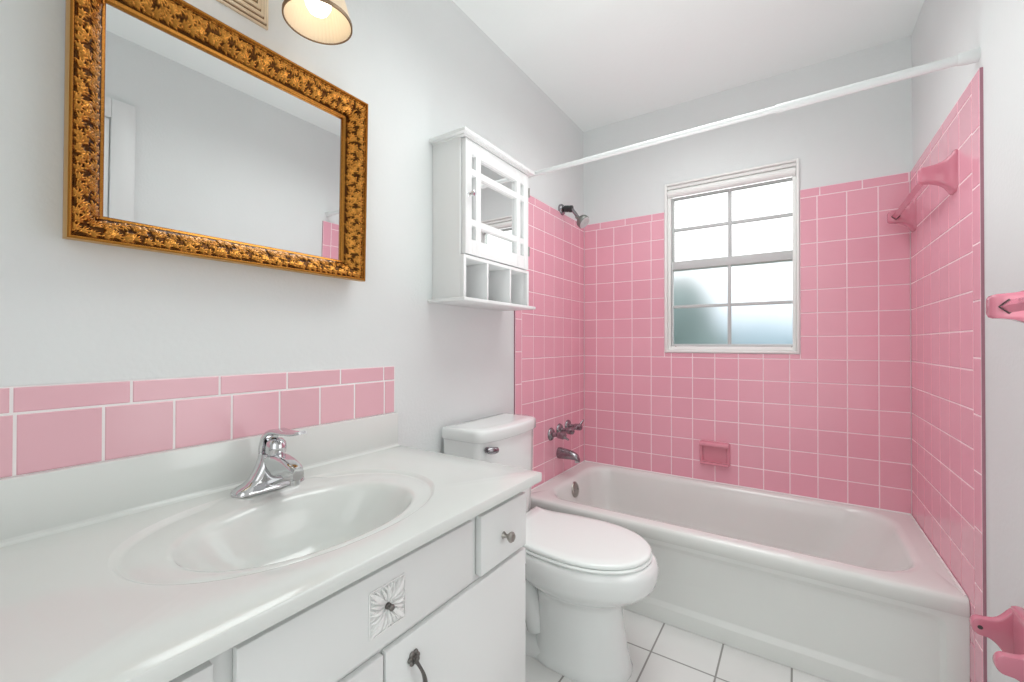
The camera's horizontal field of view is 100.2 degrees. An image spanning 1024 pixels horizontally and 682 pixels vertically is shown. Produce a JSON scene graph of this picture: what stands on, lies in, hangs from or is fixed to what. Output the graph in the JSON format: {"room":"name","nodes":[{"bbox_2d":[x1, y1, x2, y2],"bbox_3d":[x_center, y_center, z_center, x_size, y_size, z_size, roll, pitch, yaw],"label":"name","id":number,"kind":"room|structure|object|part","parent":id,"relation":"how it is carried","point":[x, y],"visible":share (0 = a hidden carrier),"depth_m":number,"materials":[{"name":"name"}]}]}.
{"room":"bathroom","nodes":[
{"label":"bathroom","id":0,"kind":"room"},
{"bbox_2d":[0,0,583,488],"bbox_3d":[-0.387,-0.105,1.506,0.128,2.413,3.081,0,0,34],"label":"wall","id":1,"kind":"structure","parent":0,"point":[107,352],"depth_m":1.15,"materials":[{"name":"white paint"}]},
{"bbox_2d":[0,412,399,547],"bbox_3d":[-0.635,0.283,0.999,0.030,0.110,0.950,0,0,34],"label":"backsplash","id":2,"kind":"structure","parent":1,"relation":"attached to","point":[36,505],"depth_m":0.86,"materials":[{"name":"white stone"}]},
{"bbox_2d":[62,0,367,281],"bbox_3d":[-0.612,-0.431,1.000,0.073,0.513,0.612,0,0,34],"label":"wall mirror","id":3,"kind":"object","parent":1,"relation":"attached to","point":[186,134],"visible":1,"depth_m":0.93,"materials":[{"name":"gold metal"}]},
{"bbox_2d":[216,0,352,44],"bbox_3d":[-0.583,-0.868,0.926,0.208,0.184,0.477,0,0,34],"label":"vanity light","id":4,"kind":"object","parent":1,"relation":"attached to","point":[326,22],"visible":1,"depth_m":1.06,"materials":[{"name":"beige fabric"}]},
{"bbox_3d":[-0.658,-0.838,0.975,0.029,0.124,0.208,0,0,34],"label":"plate","id":5,"kind":"part","parent":4,"relation":"part of","materials":[{"name":"beige paint"}]},
{"bbox_3d":[-0.473,-0.851,1.045,0.156,0.147,0.156,0,0,34],"label":"lamp shade","id":6,"kind":"part","parent":4,"relation":"part of","materials":[{"name":"beige fabric"}]},
{"bbox_3d":[-0.473,-0.849,1.045,0.062,0.102,0.062,0,0,34],"label":"bulb","id":7,"kind":"part","parent":4,"relation":"part of","materials":[{"name":"white glass"}]},
{"bbox_2d":[428,126,535,310],"bbox_3d":[-0.097,-0.431,1.683,0.178,0.590,0.474,0,0,34],"label":"upper cabinet","id":8,"kind":"object","parent":1,"relation":"attached to","point":[481,193],"visible":1,"depth_m":1.56,"materials":[{"name":"white paint"}]},
{"bbox_3d":[-0.138,-0.512,1.484,0.027,0.023,0.023,0,0,34],"label":"knob","id":9,"kind":"part","parent":8,"relation":"part of","materials":[{"name":"silver metal"}]},
{"bbox_3d":[-0.100,-0.716,1.688,0.167,0.020,0.468,0,0,34],"label":"crown","id":10,"kind":"part","parent":8,"relation":"part of","materials":[{"name":"white paint"}]},
{"bbox_3d":[-0.058,-0.506,1.655,0.004,0.310,0.356,0,0,34],"label":"mirror panel","id":11,"kind":"part","parent":8,"relation":"part of","materials":[{"name":"white metal"}]},
{"bbox_3d":[-0.053,-0.503,1.654,0.019,0.400,0.416,0,0,34],"label":"door","id":12,"kind":"part","parent":8,"relation":"part of","materials":[{"name":"white paint"}]},
{"bbox_2d":[548,428,568,440],"bbox_3d":[0.246,0.497,2.262,0.091,0.068,0.077,0,0,34],"label":"handle","id":13,"kind":"object","parent":1,"relation":"attached to","point":[551,433],"visible":1,"depth_m":2.25,"materials":[{"name":"silver metal"}]},
{"bbox_3d":[0.248,0.497,2.256,0.080,0.038,0.038,0,0,34],"label":"handle","id":14,"kind":"part","parent":13,"relation":"part of","materials":[{"name":"silver metal"}]},
{"bbox_2d":[556,423,576,434],"bbox_3d":[0.301,0.489,2.347,0.102,0.068,0.068,0,0,24],"label":"handle","id":15,"kind":"object","parent":1,"relation":"attached to","point":[568,430],"visible":0.85,"depth_m":2.34,"materials":[{"name":"silver metal"}]},
{"bbox_3d":[0.302,0.489,2.337,0.080,0.038,0.038,0,0,34],"label":"handle","id":16,"kind":"part","parent":15,"relation":"part of","materials":[{"name":"silver metal"}]},
{"bbox_2d":[556,447,579,462],"bbox_3d":[0.309,0.620,2.325,0.125,0.071,0.058,0,0,34],"label":"tub spout","id":17,"kind":"object","parent":1,"relation":"attached to","point":[562,453],"visible":1,"depth_m":2.31,"materials":[{"name":"silver metal"}]},
{"bbox_2d":[558,204,588,227],"bbox_3d":[0.341,-0.691,2.354,0.171,0.153,0.075,0,0,34],"label":"shower","id":18,"kind":"object","parent":1,"relation":"attached to","point":[583,220],"visible":1,"depth_m":2.34,"materials":[{"name":"silver metal"}]},
{"bbox_3d":[0.327,-0.706,2.368,0.106,0.079,0.019,0,0,34],"label":"shower arm","id":19,"kind":"part","parent":18,"relation":"part of","materials":[{"name":"silver metal"}]},
{"bbox_2d":[565,419,583,429],"bbox_3d":[0.355,0.482,2.427,0.091,0.075,0.068,0,0,34],"label":"handle","id":20,"kind":"object","parent":1,"relation":"attached to","point":[579,426],"visible":0.81,"depth_m":2.42,"materials":[{"name":"silver metal"}]},
{"bbox_3d":[0.360,0.485,2.424,0.080,0.038,0.038,0,0,34],"label":"handle","id":21,"kind":"part","parent":20,"relation":"part of","materials":[{"name":"silver metal"}]},
{"bbox_2d":[528,47,980,177],"bbox_3d":[0.636,-0.765,1.581,1.515,0.056,0.036,0,0,34],"label":"shower rod","id":22,"kind":"object","parent":1,"relation":"attached to","point":[971,56],"visible":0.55,"depth_m":1.36,"materials":[{"name":"white metal"}]},
{"bbox_2d":[525,609,829,681],"bbox_3d":[0.289,1.149,1.048,1.755,0.100,3.081,0,0,34],"label":"floor","id":23,"kind":"structure","parent":0,"point":[659,651],"depth_m":1.46,"materials":[{"name":"white tile"}]},
{"bbox_2d":[169,492,525,681],"bbox_3d":[-0.418,0.729,0.855,0.546,0.735,0.928,0,0,34],"label":"vanity cabinet","id":24,"kind":"object","parent":23,"relation":"on","point":[451,608],"visible":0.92,"depth_m":0.79,"materials":[{"name":"white paint"}]},
{"bbox_3d":[-0.418,0.450,0.430,0.017,0.132,0.201,0,0,34],"label":"drawer","id":25,"kind":"part","parent":24,"relation":"part of","materials":[{"name":"white paint"}]},
{"bbox_2d":[0,412,541,681],"bbox_3d":[-0.417,0.350,0.855,0.552,0.244,0.953,0,0,34],"label":"countertop","id":26,"kind":"structure","parent":24,"relation":"on","point":[145,567],"depth_m":0.74,"materials":[{"name":"white stone"}]},
{"bbox_2d":[230,428,305,497],"bbox_3d":[-0.541,0.263,0.953,0.145,0.143,0.172,0,0,-27],"label":"faucet","id":27,"kind":"object","parent":26,"relation":"on","point":[274,468],"visible":1,"depth_m":0.94,"materials":[{"name":"silver metal"}]},
{"bbox_3d":[-0.508,0.224,0.951,0.150,0.064,0.041,0,0,34],"label":"lever","id":28,"kind":"part","parent":27,"relation":"part of","materials":[{"name":"silver metal"}]},
{"bbox_3d":[-0.509,0.291,0.951,0.122,0.076,0.040,0,0,34],"label":"spout","id":29,"kind":"part","parent":27,"relation":"part of","materials":[{"name":"silver metal"}]},
{"bbox_3d":[-0.239,0.728,0.734,0.020,0.735,0.924,0,0,34],"label":"frame","id":30,"kind":"part","parent":24,"relation":"part of","materials":[{"name":"white paint"}]},
{"bbox_3d":[-0.350,0.787,0.535,0.013,0.515,0.459,0,0,34],"label":"door","id":31,"kind":"part","parent":24,"relation":"part of","materials":[{"name":"white paint"}]},
{"bbox_3d":[-0.206,0.452,0.727,0.014,0.012,0.012,0,0,34],"label":"knob","id":32,"kind":"part","parent":24,"relation":"part of","materials":[{"name":"grey metal"}]},
{"bbox_3d":[-0.172,0.606,0.779,0.037,0.089,0.020,0,0,-24],"label":"drop pull","id":33,"kind":"part","parent":24,"relation":"part of","materials":[{"name":"grey metal"}]},
{"bbox_3d":[-0.095,0.790,0.919,0.013,0.515,0.453,0,0,34],"label":"door","id":34,"kind":"part","parent":24,"relation":"part of","materials":[{"name":"white paint"}]},
{"bbox_3d":[-0.023,0.455,1.027,0.017,0.132,0.188,0,0,34],"label":"drawer","id":35,"kind":"part","parent":24,"relation":"part of","materials":[{"name":"white paint"}]},
{"bbox_3d":[-0.008,0.460,1.007,0.029,0.025,0.025,0,0,34],"label":"knob","id":36,"kind":"part","parent":24,"relation":"part of","materials":[{"name":"silver metal"}]},
{"bbox_2d":[442,413,658,681],"bbox_3d":[0.153,0.708,1.540,0.712,0.787,0.408,0,0,34],"label":"toilet","id":37,"kind":"object","parent":23,"relation":"on","point":[581,572],"visible":0.73,"depth_m":1.41,"materials":[{"name":"white ceramic"}]},
{"bbox_3d":[-0.066,0.542,1.682,0.190,0.364,0.386,0,0,34],"label":"tank","id":38,"kind":"part","parent":37,"relation":"part of","materials":[{"name":"white ceramic"}]},
{"bbox_3d":[-0.061,0.337,1.681,0.200,0.044,0.402,0,0,34],"label":"tank lid","id":39,"kind":"part","parent":37,"relation":"part of","materials":[{"name":"white ceramic"}]},
{"bbox_3d":[-0.070,0.384,1.503,0.034,0.027,0.050,0,0,34],"label":"flush lever","id":40,"kind":"part","parent":37,"relation":"part of","materials":[{"name":"silver metal"}]},
{"bbox_3d":[0.228,0.692,1.514,0.512,0.018,0.350,0,0,34],"label":"lid","id":41,"kind":"part","parent":37,"relation":"part of","materials":[{"name":"white plastic"}]},
{"bbox_3d":[0.230,0.708,1.512,0.516,0.011,0.358,0,0,34],"label":"seat","id":42,"kind":"part","parent":37,"relation":"part of","materials":[{"name":"white plastic"}]},
{"bbox_3d":[0.241,0.907,1.504,0.527,0.388,0.368,0,0,34],"label":"bowl","id":43,"kind":"part","parent":37,"relation":"part of","materials":[{"name":"white ceramic"}]},
{"bbox_2d":[530,460,969,681],"bbox_3d":[0.868,0.917,1.922,1.498,0.374,0.730,0,0,34],"label":"bathtub","id":44,"kind":"object","parent":23,"relation":"on","point":[832,591],"visible":0.72,"depth_m":1.55,"materials":[{"name":"white ceramic"}]},
{"bbox_3d":[0.338,0.795,2.290,0.024,0.082,0.082,0,0,34],"label":"overflow plate","id":45,"kind":"part","parent":44,"relation":"part of","materials":[{"name":"silver metal"}]},
{"bbox_2d":[452,0,924,131],"bbox_3d":[0.292,-1.364,1.065,1.755,0.100,3.081,0,0,34],"label":"ceiling","id":46,"kind":"structure","parent":0,"point":[601,62],"depth_m":1.86,"materials":[{"name":"white paint"}]},
{"bbox_2d":[584,36,911,513],"bbox_3d":[1.107,-0.098,2.287,1.515,2.413,0.128,0,0,34],"label":"wall","id":47,"kind":"structure","parent":0,"point":[831,420],"depth_m":2.07,"materials":[{"name":"pink tile"}]},
{"bbox_2d":[699,440,729,467],"bbox_3d":[1.049,0.587,2.219,0.146,0.125,0.041,0,0,34],"label":"soap dish","id":48,"kind":"object","parent":47,"relation":"attached to","point":[713,453],"visible":1,"depth_m":2.22,"materials":[{"name":"pink ceramic"}]},
{"bbox_2d":[664,158,799,353],"bbox_3d":[1.133,-0.405,2.245,0.623,0.933,0.096,0,0,34],"label":"window","id":49,"kind":"structure","parent":47,"relation":"in","point":[750,303],"depth_m":2.21,"materials":[{"name":"white paint"}]},
{"bbox_3d":[1.148,-0.597,2.255,0.578,0.410,0.022,0,0,34],"label":"sash","id":50,"kind":"part","parent":49,"relation":"part of","materials":[{"name":"grey"}]},
{"bbox_3d":[1.135,-0.199,2.234,0.578,0.483,0.022,0,0,34],"label":"sash","id":51,"kind":"part","parent":49,"relation":"part of","materials":[{"name":"grey"}]},
{"bbox_3d":[1.135,-0.199,2.233,0.570,0.473,0.004,0,0,34],"label":"pane","id":52,"kind":"part","parent":49,"relation":"part of","materials":[{"name":"clear glass"}]},
{"bbox_2d":[910,0,1023,681],"bbox_3d":[0.968,-0.110,0.607,0.128,2.413,3.081,0,0,34],"label":"wall","id":53,"kind":"structure","parent":0,"point":[967,245],"depth_m":1.19,"materials":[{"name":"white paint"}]},
{"bbox_2d":[887,149,958,231],"bbox_3d":[1.472,-0.516,1.559,0.086,0.128,0.598,0,0,34],"label":"towel bar","id":54,"kind":"object","parent":53,"relation":"attached to","point":[944,174],"visible":1,"depth_m":1.34,"materials":[{"name":"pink ceramic"}]},
{"bbox_3d":[1.619,-0.515,1.780,0.086,0.128,0.068,0,0,34],"label":"post","id":55,"kind":"part","parent":54,"relation":"part of","materials":[{"name":"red ceramic"}]},
{"bbox_3d":[1.326,-0.518,1.339,0.086,0.128,0.068,0,0,34],"label":"post","id":56,"kind":"part","parent":54,"relation":"part of","materials":[{"name":"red ceramic"}]},
{"bbox_2d":[969,606,1023,681],"bbox_3d":[1.039,0.651,0.890,0.088,0.143,0.170,0,0,34],"label":"toilet paper holder","id":57,"kind":"object","parent":53,"relation":"attached to","point":[1006,629],"visible":1,"depth_m":0.93,"materials":[{"name":"pink ceramic"}]},
{"bbox_3d":[1.077,0.652,0.949,0.088,0.140,0.020,0,0,34],"label":"arm","id":58,"kind":"part","parent":57,"relation":"part of","materials":[{"name":"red ceramic"}]},
{"bbox_3d":[1.000,0.651,0.832,0.088,0.140,0.020,0,0,34],"label":"arm","id":59,"kind":"part","parent":57,"relation":"part of","materials":[{"name":"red ceramic"}]},
{"bbox_3d":[1.065,0.651,0.872,0.024,0.143,0.170,0,0,34],"label":"plate","id":60,"kind":"part","parent":57,"relation":"part of","materials":[{"name":"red ceramic"}]},
{"bbox_2d":[986,290,1023,322],"bbox_3d":[0.887,-0.068,0.663,0.086,0.128,0.533,0,0,34],"label":"towel bar","id":61,"kind":"object","parent":53,"relation":"attached to","point":[1007,306],"visible":1,"depth_m":0.85,"materials":[{"name":"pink ceramic"}]}
]}

